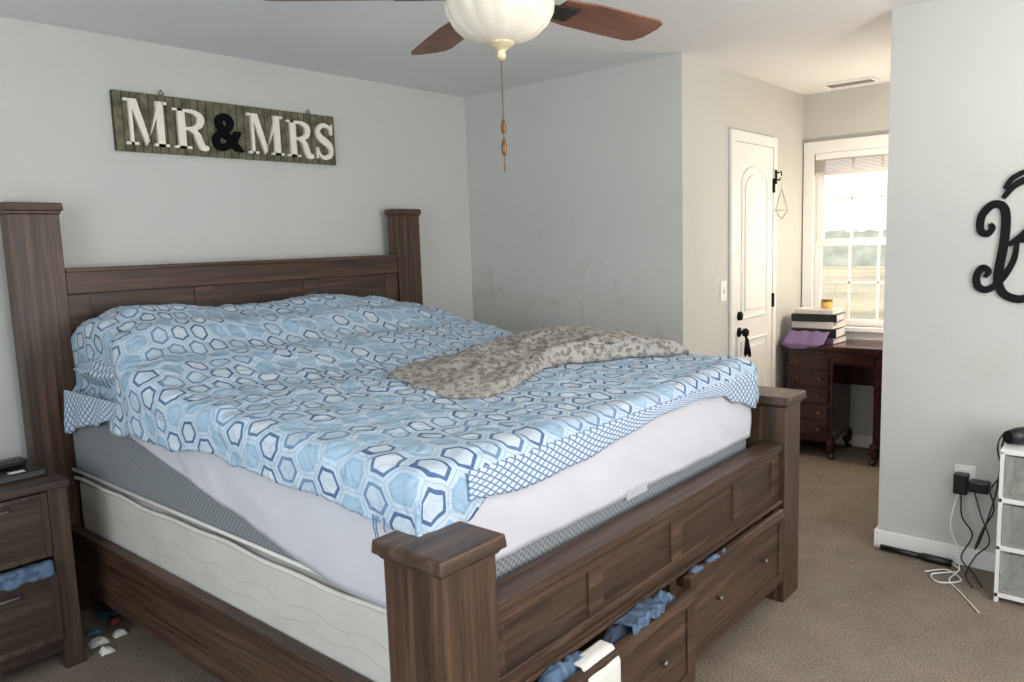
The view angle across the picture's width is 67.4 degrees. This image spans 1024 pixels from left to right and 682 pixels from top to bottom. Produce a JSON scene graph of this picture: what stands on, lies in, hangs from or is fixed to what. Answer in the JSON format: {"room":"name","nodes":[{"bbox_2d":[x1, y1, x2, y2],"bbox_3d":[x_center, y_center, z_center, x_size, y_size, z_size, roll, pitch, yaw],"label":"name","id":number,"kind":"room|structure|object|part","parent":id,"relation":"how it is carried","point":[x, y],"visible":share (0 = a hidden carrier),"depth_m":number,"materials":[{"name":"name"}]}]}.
{"room":"bedroom","nodes":[
{"label":"bedroom","id":0,"kind":"room"},
{"bbox_2d":[0,16,472,459],"bbox_3d":[-2.001,-0.079,3.239,0.100,2.440,5.418,4,9,40],"label":"wall","id":1,"kind":"structure","parent":0,"point":[397,147],"depth_m":3.71,"materials":[{"name":"paint"}]},
{"bbox_2d":[109,89,335,164],"bbox_3d":[-1.360,-1.048,3.797,0.042,0.287,1.175,4,9,40],"label":"wall sign","id":2,"kind":"object","parent":1,"relation":"attached to","point":[141,122],"visible":1,"depth_m":3.71,"materials":[{"name":"green wood"}]},
{"bbox_2d":[0,0,932,97],"bbox_3d":[0.541,-1.292,2.025,5.400,0.100,7.178,4,9,40],"label":"ceiling","id":3,"kind":"structure","parent":0,"point":[800,46],"depth_m":3.59,"materials":[{"name":"paint"}]},
{"bbox_2d":[264,0,662,171],"bbox_3d":[0.003,-0.830,1.988,1.178,0.772,1.172,4,9,40],"label":"ceiling fan","id":4,"kind":"object","parent":3,"relation":"hanging from","point":[500,25],"visible":1,"depth_m":1.98,"materials":[{"name":"brown wood"}]},
{"bbox_3d":[-0.439,-0.870,1.936,0.416,0.030,0.142,-3,7,-5],"label":"fan blade","id":5,"kind":"part","parent":4,"relation":"part of","materials":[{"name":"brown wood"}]},
{"bbox_3d":[-0.195,-0.930,2.345,0.142,0.030,0.416,-5,8,-23],"label":"fan blade","id":6,"kind":"part","parent":4,"relation":"part of","materials":[{"name":"brown wood"}]},
{"bbox_3d":[-0.031,-0.822,1.982,0.287,0.104,0.287,4,9,40],"label":"lamp shade","id":7,"kind":"part","parent":4,"relation":"part of","materials":[{"name":"white glass"}]},
{"bbox_3d":[-0.023,-0.596,2.010,0.005,0.279,0.011,-2,7,0],"label":"pull chain","id":8,"kind":"part","parent":4,"relation":"part of","materials":[{"name":"gold metal"}]},
{"bbox_3d":[0.273,-0.932,2.240,0.416,0.030,0.142,-8,9,-41],"label":"fan blade","id":9,"kind":"part","parent":4,"relation":"part of","materials":[{"name":"brown wood"}]},
{"bbox_2d":[821,76,880,88],"bbox_3d":[2.172,-1.655,4.926,0.320,0.012,0.160,4,9,40],"label":"ceiling vent","id":10,"kind":"object","parent":3,"relation":"in","point":[872,79],"visible":1,"depth_m":4.91,"materials":[{"name":"white metal"}]},
{"bbox_2d":[0,439,1023,681],"bbox_3d":[0.626,1.226,2.342,5.400,0.100,7.178,4,9,40],"label":"floor","id":11,"kind":"structure","parent":0,"point":[859,611],"depth_m":2.94,"materials":[{"name":"carpet"}]},
{"bbox_2d":[0,469,84,674],"bbox_3d":[-1.949,0.865,2.698,0.506,0.700,0.636,4,9,40],"label":"nightstand","id":12,"kind":"object","parent":11,"relation":"on","point":[40,619],"visible":0.88,"depth_m":2.70,"materials":[{"name":"brown wood"}]},
{"bbox_3d":[-1.766,0.589,2.542,0.033,0.012,0.191,4,9,40],"label":"handle","id":13,"kind":"part","parent":12,"relation":"part of","materials":[{"name":"metal"}]},
{"bbox_3d":[-1.747,0.889,2.572,0.033,0.012,0.191,4,9,40],"label":"handle","id":14,"kind":"part","parent":12,"relation":"part of","materials":[{"name":"metal"}]},
{"bbox_3d":[-1.808,0.675,2.550,0.030,0.233,0.482,4,9,40],"label":"drawer","id":15,"kind":"part","parent":12,"relation":"part of","materials":[{"name":"brown wood"}]},
{"bbox_2d":[0,458,46,484],"bbox_3d":[-1.879,0.486,2.767,0.220,0.028,0.295,4,9,40],"label":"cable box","id":16,"kind":"object","parent":12,"relation":"on","point":[32,469],"visible":0.89,"depth_m":2.77,"materials":[{"name":"black plastic"}]},
{"bbox_2d":[0,456,25,469],"bbox_3d":[-1.893,0.456,2.764,0.060,0.031,0.240,4,9,40],"label":"remote control","id":17,"kind":"object","parent":16,"relation":"on","point":[8,463],"visible":1,"depth_m":2.81,"materials":[{"name":"black plastic"}]},
{"bbox_3d":[-1.794,0.676,2.539,0.006,0.233,0.482,4,9,40],"label":"drawer molding","id":18,"kind":"part","parent":12,"relation":"part of","materials":[{"name":"brown wood"}]},
{"bbox_2d":[0,559,54,590],"bbox_3d":[-1.742,0.824,2.617,0.070,0.064,0.311,4,9,40],"label":"clothing","id":19,"kind":"object","parent":12,"relation":"in","point":[11,580],"visible":1,"depth_m":2.65,"materials":[{"name":"blue fabric"}]},
{"bbox_3d":[-1.789,0.975,2.580,0.030,0.250,0.482,4,9,40],"label":"drawer","id":20,"kind":"part","parent":12,"relation":"part of","materials":[{"name":"brown wood"}]},
{"bbox_3d":[-1.775,0.976,2.568,0.006,0.250,0.482,4,9,40],"label":"drawer molding","id":21,"kind":"part","parent":12,"relation":"part of","materials":[{"name":"brown wood"}]},
{"bbox_3d":[-1.633,0.854,2.795,0.060,0.675,0.065,4,9,40],"label":"leg","id":22,"kind":"part","parent":12,"relation":"part of","materials":[{"name":"brown wood"}]},
{"bbox_2d":[83,627,103,636],"bbox_3d":[-1.664,1.153,3.050,0.051,0.021,0.064,4,9,40],"label":"paper scrap","id":23,"kind":"object","parent":11,"relation":"on","point":[90,632],"visible":1,"depth_m":3.04,"materials":[{"name":"blue paper"}]},
{"bbox_2d":[87,636,108,648],"bbox_3d":[-1.601,1.160,2.969,0.059,0.023,0.071,4,9,40],"label":"paper scrap","id":24,"kind":"object","parent":11,"relation":"on","point":[100,640],"visible":1,"depth_m":2.96,"materials":[{"name":"white paper"}]},
{"bbox_2d":[98,646,115,656],"bbox_3d":[-1.532,1.165,2.900,0.048,0.026,0.052,4,9,40],"label":"paper scrap","id":25,"kind":"object","parent":11,"relation":"on","point":[103,651],"visible":1,"depth_m":2.89,"materials":[{"name":"white paper"}]},
{"bbox_2d":[95,607,119,620],"bbox_3d":[-1.684,1.132,3.210,0.081,0.024,0.098,4,9,40],"label":"paper scrap","id":26,"kind":"object","parent":11,"relation":"on","point":[102,615],"visible":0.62,"depth_m":3.19,"materials":[{"name":"blue paper"}]},
{"bbox_2d":[108,617,120,625],"bbox_3d":[-1.620,1.140,3.130,0.036,0.023,0.043,4,9,40],"label":"paper scrap","id":27,"kind":"object","parent":11,"relation":"on","point":[113,621],"visible":1,"depth_m":3.12,"materials":[{"name":"red paper"}]},
{"bbox_2d":[112,629,127,637],"bbox_3d":[-1.550,1.150,3.030,0.040,0.023,0.051,4,9,40],"label":"paper scrap","id":28,"kind":"object","parent":11,"relation":"on","point":[119,632],"visible":1,"depth_m":3.02,"materials":[{"name":"white paper"}]},
{"bbox_2d":[0,202,806,681],"bbox_3d":[-0.353,0.251,3.116,2.480,1.706,2.171,4,9,40],"label":"frame","id":29,"kind":"object","parent":11,"relation":"on","point":[449,617],"visible":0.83,"depth_m":2.60,"materials":[{"name":"brown wood"}]},
{"bbox_3d":[-1.888,0.314,3.151,0.094,1.674,0.199,4,9,40],"label":"headboard post","id":30,"kind":"part","parent":29,"relation":"part of","materials":[{"name":"brown wood"}]},
{"bbox_3d":[-1.026,0.942,2.516,2.117,0.250,0.041,4,9,40],"label":"rail","id":31,"kind":"part","parent":29,"relation":"part of","materials":[{"name":"brown wood"}]},
{"bbox_2d":[73,476,390,681],"bbox_3d":[-0.414,0.634,3.116,2.152,0.258,1.736,4,9,40],"label":"box spring","id":32,"kind":"object","parent":29,"relation":"on","point":[349,630],"visible":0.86,"depth_m":2.31,"materials":[{"name":"fabric"}]},
{"bbox_2d":[72,392,745,580],"bbox_3d":[-0.427,0.338,3.078,2.147,0.342,1.737,4,9,40],"label":"mattress","id":33,"kind":"object","parent":32,"relation":"on","point":[120,463],"visible":0.2,"depth_m":2.56,"materials":[{"name":"grey fabric"}]},
{"bbox_2d":[63,390,115,433],"bbox_3d":[-1.563,0.297,2.875,0.580,0.176,0.024,4,9,40],"label":"pillowcase","id":34,"kind":"object","parent":33,"relation":"on","point":[80,410],"visible":0.79,"depth_m":2.93,"materials":[{"name":"fabric"}]},
{"bbox_2d":[72,358,114,388],"bbox_3d":[-1.438,0.102,3.128,0.538,0.177,0.518,4,9,40],"label":"pillow","id":35,"kind":"object","parent":33,"relation":"on","point":[102,374],"visible":0.1,"depth_m":2.94,"materials":[{"name":"fabric"}]},
{"bbox_2d":[71,294,758,537],"bbox_3d":[-0.452,0.075,3.046,2.201,0.495,1.836,4,9,40],"label":"comforter","id":36,"kind":"object","parent":33,"relation":"on","point":[294,391],"visible":0.8,"depth_m":2.51,"materials":[{"name":"fabric"}]},
{"bbox_2d":[383,324,689,398],"bbox_3d":[0.091,0.047,2.965,0.734,0.135,1.180,4,9,40],"label":"throw blanket","id":37,"kind":"object","parent":36,"relation":"on","point":[489,369],"visible":1,"depth_m":2.93,"materials":[{"name":"grey fabric"}]},
{"bbox_2d":[128,396,751,607],"bbox_3d":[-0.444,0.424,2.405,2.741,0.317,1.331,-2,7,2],"label":"fitted sheet","id":38,"kind":"object","parent":33,"relation":"on","point":[333,541],"visible":0.62,"depth_m":2.15,"materials":[{"name":"white fabric"}]},
{"bbox_2d":[465,373,755,500],"bbox_3d":[0.392,0.282,2.426,0.105,0.147,1.620,4,9,40],"label":"comforter underside","id":39,"kind":"object","parent":33,"relation":"on","point":[532,466],"visible":0.66,"depth_m":2.09,"materials":[{"name":"fabric"}]},
{"bbox_3d":[-1.250,0.141,3.881,0.085,1.093,1.777,4,9,40],"label":"headboard","id":40,"kind":"part","parent":29,"relation":"part of","materials":[{"name":"brown wood"}]},
{"bbox_3d":[-1.250,0.135,3.880,0.034,0.865,1.777,4,9,40],"label":"headboard panel","id":41,"kind":"part","parent":29,"relation":"part of","materials":[{"name":"brown wood"}]},
{"bbox_3d":[-0.614,0.086,4.625,0.091,1.674,0.187,4,9,40],"label":"headboard post","id":42,"kind":"part","parent":29,"relation":"part of","materials":[{"name":"brown wood"}]},
{"bbox_3d":[-0.146,0.865,1.737,0.205,0.818,0.185,4,9,40],"label":"footboard post","id":43,"kind":"part","parent":29,"relation":"part of","materials":[{"name":"brown wood"}]},
{"bbox_2d":[538,651,582,681],"bbox_3d":[0.133,0.836,1.940,0.065,0.069,0.283,4,9,40],"label":"clothing","id":44,"kind":"object","parent":29,"relation":"in","point":[559,671],"visible":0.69,"depth_m":1.91,"materials":[{"name":"blue fabric"}]},
{"bbox_2d":[574,640,620,681],"bbox_3d":[0.218,0.909,1.994,0.066,0.202,0.140,4,9,40],"label":"clothing","id":45,"kind":"object","parent":29,"relation":"on","point":[600,649],"visible":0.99,"depth_m":1.99,"materials":[{"name":"white fabric"}]},
{"bbox_2d":[601,624,631,644],"bbox_3d":[0.292,0.811,2.123,0.065,0.063,0.197,4,9,40],"label":"clothing","id":46,"kind":"object","parent":29,"relation":"in","point":[615,633],"visible":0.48,"depth_m":2.10,"materials":[{"name":"blue fabric"}]},
{"bbox_3d":[0.302,0.952,2.076,0.026,0.292,0.780,4,9,40],"label":"drawer","id":47,"kind":"part","parent":29,"relation":"part of","materials":[{"name":"brown wood"}]},
{"bbox_3d":[0.483,0.631,2.423,0.032,0.140,1.733,4,9,40],"label":"footboard panel","id":48,"kind":"part","parent":29,"relation":"part of","materials":[{"name":"brown wood"}]},
{"bbox_2d":[614,598,664,634],"bbox_3d":[0.366,0.787,2.180,0.070,0.062,0.182,4,9,40],"label":"clothing","id":49,"kind":"object","parent":29,"relation":"in","point":[638,617],"visible":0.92,"depth_m":2.16,"materials":[{"name":"blue fabric"}]},
{"bbox_3d":[0.486,0.802,2.447,0.085,0.605,1.733,4,9,40],"label":"footboard","id":50,"kind":"part","parent":29,"relation":"part of","materials":[{"name":"brown wood"}]},
{"bbox_2d":[640,589,675,605],"bbox_3d":[0.429,0.786,2.283,0.066,0.064,0.215,4,9,40],"label":"clothing","id":51,"kind":"object","parent":29,"relation":"in","point":[664,596],"visible":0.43,"depth_m":2.29,"materials":[{"name":"blue fabric"}]},
{"bbox_3d":[0.439,0.927,2.206,0.022,0.021,0.021,4,9,40],"label":"knob","id":52,"kind":"part","parent":29,"relation":"part of","materials":[{"name":"grey metal"}]},
{"bbox_2d":[688,547,726,573],"bbox_3d":[0.657,0.735,2.560,0.030,0.031,0.242,4,9,40],"label":"clothing","id":53,"kind":"object","parent":29,"relation":"in","point":[695,569],"visible":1,"depth_m":2.55,"materials":[{"name":"blue fabric"}]},
{"bbox_3d":[0.703,0.869,2.594,0.022,0.021,0.021,4,9,40],"label":"knob","id":54,"kind":"part","parent":29,"relation":"part of","materials":[{"name":"grey metal"}]},
{"bbox_3d":[0.813,0.850,2.749,0.026,0.292,0.780,4,9,40],"label":"drawer","id":55,"kind":"part","parent":29,"relation":"part of","materials":[{"name":"brown wood"}]},
{"bbox_3d":[1.069,0.643,3.181,0.205,0.818,0.181,4,9,40],"label":"footboard post","id":56,"kind":"part","parent":29,"relation":"part of","materials":[{"name":"brown wood"}]},
{"bbox_2d":[780,339,882,465],"bbox_3d":[2.306,0.401,5.075,0.920,0.772,0.440,4,9,40],"label":"desk","id":57,"kind":"object","parent":11,"relation":"on","point":[826,372],"visible":0.46,"depth_m":5.07,"materials":[{"name":"brown wood"}]},
{"bbox_2d":[781,330,829,348],"bbox_3d":[1.938,-0.008,5.080,0.291,0.115,0.101,4,9,40],"label":"cloth","id":58,"kind":"object","parent":57,"relation":"on","point":[793,339],"visible":1,"depth_m":5.07,"materials":[{"name":"fabric"}]},
{"bbox_3d":[1.971,0.246,5.097,0.261,0.094,0.018,4,9,40],"label":"drawer","id":59,"kind":"part","parent":57,"relation":"part of","materials":[{"name":"brown wood"}]},
{"bbox_3d":[1.975,0.358,5.111,0.261,0.094,0.018,4,9,40],"label":"drawer","id":60,"kind":"part","parent":57,"relation":"part of","materials":[{"name":"brown wood"}]},
{"bbox_3d":[1.967,0.135,5.083,0.261,0.094,0.018,4,9,40],"label":"drawer","id":61,"kind":"part","parent":57,"relation":"part of","materials":[{"name":"brown wood"}]},
{"bbox_3d":[1.982,0.580,5.139,0.261,0.094,0.018,4,9,40],"label":"drawer","id":62,"kind":"part","parent":57,"relation":"part of","materials":[{"name":"brown wood"}]},
{"bbox_3d":[1.979,0.469,5.125,0.261,0.094,0.018,4,9,40],"label":"drawer","id":63,"kind":"part","parent":57,"relation":"part of","materials":[{"name":"brown wood"}]},
{"bbox_3d":[2.107,0.719,5.078,0.065,0.154,0.066,4,9,40],"label":"leg","id":64,"kind":"part","parent":57,"relation":"part of","materials":[{"name":"brown wood"}]},
{"bbox_2d":[824,335,846,344],"bbox_3d":[2.082,-0.017,5.185,0.270,0.040,0.230,5,10,44],"label":"book","id":65,"kind":"object","parent":57,"relation":"on","point":[831,341],"visible":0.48,"depth_m":5.05,"materials":[{"name":"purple paper"}]},
{"bbox_2d":[791,326,844,337],"bbox_3d":[2.069,-0.067,5.181,0.290,0.060,0.240,4,9,37],"label":"book","id":66,"kind":"object","parent":65,"relation":"on","point":[837,332],"visible":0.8,"depth_m":5.07,"materials":[{"name":"black paper"}]},
{"bbox_2d":[792,319,845,328],"bbox_3d":[2.071,-0.120,5.178,0.270,0.044,0.230,5,10,43],"label":"book","id":67,"kind":"object","parent":66,"relation":"on","point":[799,324],"visible":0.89,"depth_m":5.09,"materials":[{"name":"white paper"}]},
{"bbox_2d":[791,312,844,321],"bbox_3d":[2.062,-0.166,5.165,0.290,0.050,0.230,3,9,36],"label":"book","id":68,"kind":"object","parent":67,"relation":"on","point":[840,316],"visible":0.9,"depth_m":5.07,"materials":[{"name":"black paper"}]},
{"bbox_2d":[795,306,842,314],"bbox_3d":[2.068,-0.206,5.167,0.250,0.030,0.210,4,9,40],"label":"book","id":69,"kind":"object","parent":68,"relation":"on","point":[808,309],"visible":0.98,"depth_m":5.10,"materials":[{"name":"white paper"}]},
{"bbox_2d":[821,299,832,308],"bbox_3d":[2.098,-0.248,5.114,0.076,0.062,0.076,4,9,40],"label":"candle jar","id":70,"kind":"object","parent":69,"relation":"on","point":[825,303],"visible":1,"depth_m":5.09,"materials":[{"name":"yellow glass"}]},
{"bbox_3d":[2.097,-0.272,5.112,0.072,0.014,0.072,4,9,40],"label":"lid","id":71,"kind":"part","parent":70,"relation":"part of","materials":[{"name":"gold metal"}]},
{"bbox_3d":[2.333,0.678,5.340,0.065,0.154,0.066,4,9,40],"label":"leg","id":72,"kind":"part","parent":57,"relation":"part of","materials":[{"name":"brown wood"}]},
{"bbox_3d":[2.414,0.171,5.182,0.260,0.265,0.015,4,9,40],"label":"panel","id":73,"kind":"part","parent":57,"relation":"part of","materials":[{"name":"brown wood"}]},
{"bbox_3d":[2.313,0.734,4.903,0.065,0.154,0.066,4,9,40],"label":"leg","id":74,"kind":"part","parent":57,"relation":"part of","materials":[{"name":"brown wood"}]},
{"bbox_3d":[2.404,0.611,4.780,0.261,0.094,0.018,4,9,40],"label":"drawer","id":75,"kind":"part","parent":57,"relation":"part of","materials":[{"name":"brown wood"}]},
{"bbox_3d":[2.400,0.500,4.766,0.261,0.094,0.018,4,9,40],"label":"drawer","id":76,"kind":"part","parent":57,"relation":"part of","materials":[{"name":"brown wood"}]},
{"bbox_3d":[2.397,0.389,4.752,0.261,0.094,0.018,4,9,40],"label":"drawer","id":77,"kind":"part","parent":57,"relation":"part of","materials":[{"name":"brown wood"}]},
{"bbox_3d":[2.393,0.278,4.738,0.261,0.094,0.018,4,9,40],"label":"drawer","id":78,"kind":"part","parent":57,"relation":"part of","materials":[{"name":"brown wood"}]},
{"bbox_3d":[2.389,0.167,4.724,0.261,0.094,0.018,4,9,40],"label":"drawer","id":79,"kind":"part","parent":57,"relation":"part of","materials":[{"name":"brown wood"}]},
{"bbox_2d":[880,544,961,583],"bbox_3d":[1.849,0.979,3.426,0.190,0.036,0.397,-3,7,-12],"label":"wand","id":80,"kind":"object","parent":11,"relation":"on","point":[926,557],"visible":0.91,"depth_m":3.43,"materials":[{"name":"black plastic"}]},
{"bbox_3d":[1.894,0.977,3.430,0.132,0.036,0.035,5,10,44],"label":"handle","id":81,"kind":"part","parent":80,"relation":"part of","materials":[{"name":"black plastic"}]},
{"bbox_3d":[1.875,1.002,3.299,0.189,0.020,0.134,-4,7,-16],"label":"power cord","id":82,"kind":"part","parent":80,"relation":"part of","materials":[{"name":"white plastic"}]},
{"bbox_2d":[993,443,1023,602],"bbox_3d":[2.132,0.726,3.011,0.355,0.625,0.284,4,9,40],"label":"plastic drawer unit","id":83,"kind":"object","parent":11,"relation":"on","point":[1014,553],"visible":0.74,"depth_m":3.05,"materials":[{"name":"white plastic"}]},
{"bbox_2d":[1002,427,1023,443],"bbox_3d":[2.066,0.378,2.986,0.217,0.074,0.181,-3,7,-9],"label":"hair dryer","id":84,"kind":"object","parent":83,"relation":"on","point":[1015,435],"visible":1,"depth_m":3.01,"materials":[{"name":"black plastic"}]},
{"bbox_2d":[1006,512,1023,545],"bbox_3d":[2.133,0.720,3.015,0.294,0.147,0.230,4,9,40],"label":"contents","id":85,"kind":"object","parent":83,"relation":"in","point":[1017,532],"visible":1,"depth_m":3.03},
{"bbox_3d":[2.222,0.705,3.115,0.355,0.575,0.006,4,9,40],"label":"panel","id":86,"kind":"part","parent":83,"relation":"part of","materials":[{"name":"plastic"}]},
{"bbox_2d":[465,0,1023,554],"bbox_3d":[1.745,-0.241,3.528,5.200,2.440,0.120,4,9,40],"label":"wall","id":87,"kind":"structure","parent":0,"point":[953,360],"depth_m":3.50,"materials":[{"name":"paint"}]},
{"bbox_2d":[874,526,877,546],"bbox_3d":[1.763,0.926,3.684,0.014,0.085,0.134,4,9,40],"label":"baseboard","id":88,"kind":"structure","parent":87,"relation":"attached to","point":[876,528],"depth_m":3.63,"materials":[{"name":"white paint"}]},
{"bbox_2d":[877,529,1004,573],"bbox_3d":[2.723,1.006,2.787,2.615,0.085,0.014,4,9,40],"label":"baseboard","id":89,"kind":"structure","parent":87,"relation":"attached to","point":[985,560],"depth_m":3.45,"materials":[{"name":"white paint"}]},
{"bbox_2d":[955,464,975,492],"bbox_3d":[1.985,0.603,3.365,0.080,0.120,0.008,4,9,40],"label":"wall outlet","id":90,"kind":"object","parent":87,"relation":"attached to","point":[971,470],"visible":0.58,"depth_m":3.35,"materials":[{"name":"white paint"}]},
{"bbox_2d":[960,468,968,472],"bbox_3d":[1.984,0.603,3.364,0.034,0.090,0.004,4,9,40],"label":"socket","id":91,"kind":"object","parent":90,"relation":"attached to","point":[966,470],"depth_m":3.36,"materials":[{"name":"white paint"}]},
{"bbox_2d":[949,471,982,612],"bbox_3d":[1.888,0.814,3.173,0.118,0.424,0.491,0,8,18],"label":"power adapter","id":92,"kind":"object","parent":90,"relation":"attached to","point":[960,479],"visible":1,"depth_m":3.33,"materials":[{"name":"black plastic"}]},
{"bbox_3d":[1.952,0.844,3.267,0.054,0.333,0.214,0,8,18],"label":"power cord","id":93,"kind":"part","parent":92,"relation":"part of","materials":[{"name":"black plastic"}]},
{"bbox_2d":[965,434,1003,587],"bbox_3d":[1.985,0.681,3.242,0.165,0.660,0.210,-2,7,3],"label":"power adapter","id":94,"kind":"object","parent":90,"relation":"attached to","point":[978,486],"visible":0.8,"depth_m":3.27,"materials":[{"name":"black plastic"}]},
{"bbox_3d":[1.963,0.835,3.236,0.076,0.358,0.192,4,9,40],"label":"power cord","id":95,"kind":"part","parent":94,"relation":"part of","materials":[{"name":"black plastic"}]},
{"bbox_3d":[1.998,0.630,3.213,0.073,0.541,0.137,-1,7,6],"label":"power cord","id":96,"kind":"part","parent":94,"relation":"part of","materials":[{"name":"black plastic"}]},
{"bbox_3d":[2.043,0.495,3.200,0.033,0.284,0.131,-2,7,3],"label":"power cord","id":97,"kind":"part","parent":94,"relation":"part of","materials":[{"name":"black plastic"}]},
{"bbox_2d":[972,170,1023,302],"bbox_3d":[2.058,-0.429,3.140,0.290,0.548,0.012,4,9,40],"label":"monogram","id":98,"kind":"object","parent":87,"relation":"attached to","point":[1000,274],"visible":1,"depth_m":3.17,"materials":[{"name":"black paint"}]},
{"bbox_2d":[691,56,803,387],"bbox_3d":[1.490,-0.403,4.881,0.100,2.440,1.660,4,9,40],"label":"wall","id":99,"kind":"structure","parent":0,"point":[723,99],"depth_m":4.49,"materials":[{"name":"paint"}]},
{"bbox_2d":[720,281,726,301],"bbox_3d":[1.248,-0.293,4.515,0.018,0.120,0.075,4,9,40],"label":"light switch","id":100,"kind":"object","parent":99,"relation":"attached to","point":[723,284],"visible":1,"depth_m":4.51,"materials":[{"name":"white paint"}]},
{"bbox_2d":[729,128,777,386],"bbox_3d":[1.527,-0.231,4.845,0.020,2.105,0.681,4,9,40],"label":"trim","id":101,"kind":"structure","parent":99,"relation":"attached to","point":[735,135],"depth_m":4.61,"materials":[{"name":"white paint"}]},
{"bbox_2d":[735,141,775,386],"bbox_3d":[1.551,-0.202,4.836,0.071,2.025,0.584,4,9,40],"label":"door","id":102,"kind":"structure","parent":99,"relation":"in","point":[755,182],"depth_m":4.79,"materials":[{"name":"white paint"}]},
{"bbox_3d":[1.408,-0.100,4.669,0.060,0.158,0.060,4,9,40],"label":"knob","id":103,"kind":"part","parent":102,"relation":"part of","materials":[{"name":"black paint"}]},
{"bbox_2d":[744,337,750,356],"bbox_3d":[1.437,0.025,4.675,0.043,0.147,0.051,4,9,40],"label":"tassel","id":104,"kind":"object","parent":102,"relation":"hanging from","point":[747,351],"visible":1,"depth_m":4.66,"materials":[{"name":"black fabric"}]},
{"bbox_3d":[1.528,-0.228,4.842,0.017,1.719,0.399,4,9,40],"label":"panel","id":105,"kind":"part","parent":102,"relation":"part of","materials":[{"name":"white paint"}]},
{"bbox_2d":[774,170,787,219],"bbox_3d":[1.739,-0.944,4.951,0.164,0.321,0.084,-5,8,-23],"label":"hanging ornament","id":106,"kind":"object","parent":99,"relation":"hanging from","point":[776,172],"visible":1,"depth_m":4.95,"materials":[{"name":"black paint"}]},
{"bbox_2d":[801,82,889,435],"bbox_3d":[2.492,-0.475,5.189,1.214,2.440,0.120,4,9,40],"label":"wall","id":107,"kind":"structure","parent":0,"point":[861,111],"depth_m":5.22,"materials":[{"name":"paint"}]},
{"bbox_2d":[802,134,888,339],"bbox_3d":[2.384,-0.680,5.200,0.805,1.370,0.145,4,9,40],"label":"window","id":108,"kind":"structure","parent":107,"relation":"attached to","point":[871,331],"depth_m":5.32,"materials":[{"name":"white paint"}]},
{"bbox_2d":[816,147,887,240],"bbox_3d":[2.359,-0.914,5.155,0.630,0.728,0.046,4,9,40],"label":"window blind","id":109,"kind":"object","parent":107,"relation":"attached to","point":[848,155],"visible":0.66,"depth_m":5.16,"materials":[{"name":"white paint"}]},
{"bbox_3d":[2.145,-0.903,5.313,0.003,0.680,0.003,-4,8,-19],"label":"lift cord","id":110,"kind":"part","parent":109,"relation":"part of","materials":[{"name":"white fabric"}]},
{"bbox_2d":[835,434,871,447],"bbox_3d":[2.487,0.700,5.285,1.014,0.085,0.014,4,9,40],"label":"baseboard","id":111,"kind":"structure","parent":107,"relation":"attached to","point":[864,441],"depth_m":5.34,"materials":[{"name":"white paint"}]},
{"label":"outside","id":112,"kind":"structure","parent":0,"visible":0},
{"bbox_2d":[822,265,884,319],"bbox_3d":[29.473,-7.164,85.775,180.000,0.200,154.000,4,9,40],"label":"field","id":113,"kind":"structure","parent":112,"point":[862,296],"depth_m":59.98,"materials":[{"name":"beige plant"}]},
{"bbox_2d":[823,229,885,265],"bbox_3d":[52.657,-13.210,104.725,170.000,5.520,6.000,4,9,40],"label":"tree line","id":114,"kind":"object","parent":113,"relation":"on","point":[861,255],"visible":0.05,"depth_m":108.23,"materials":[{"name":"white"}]}
]}

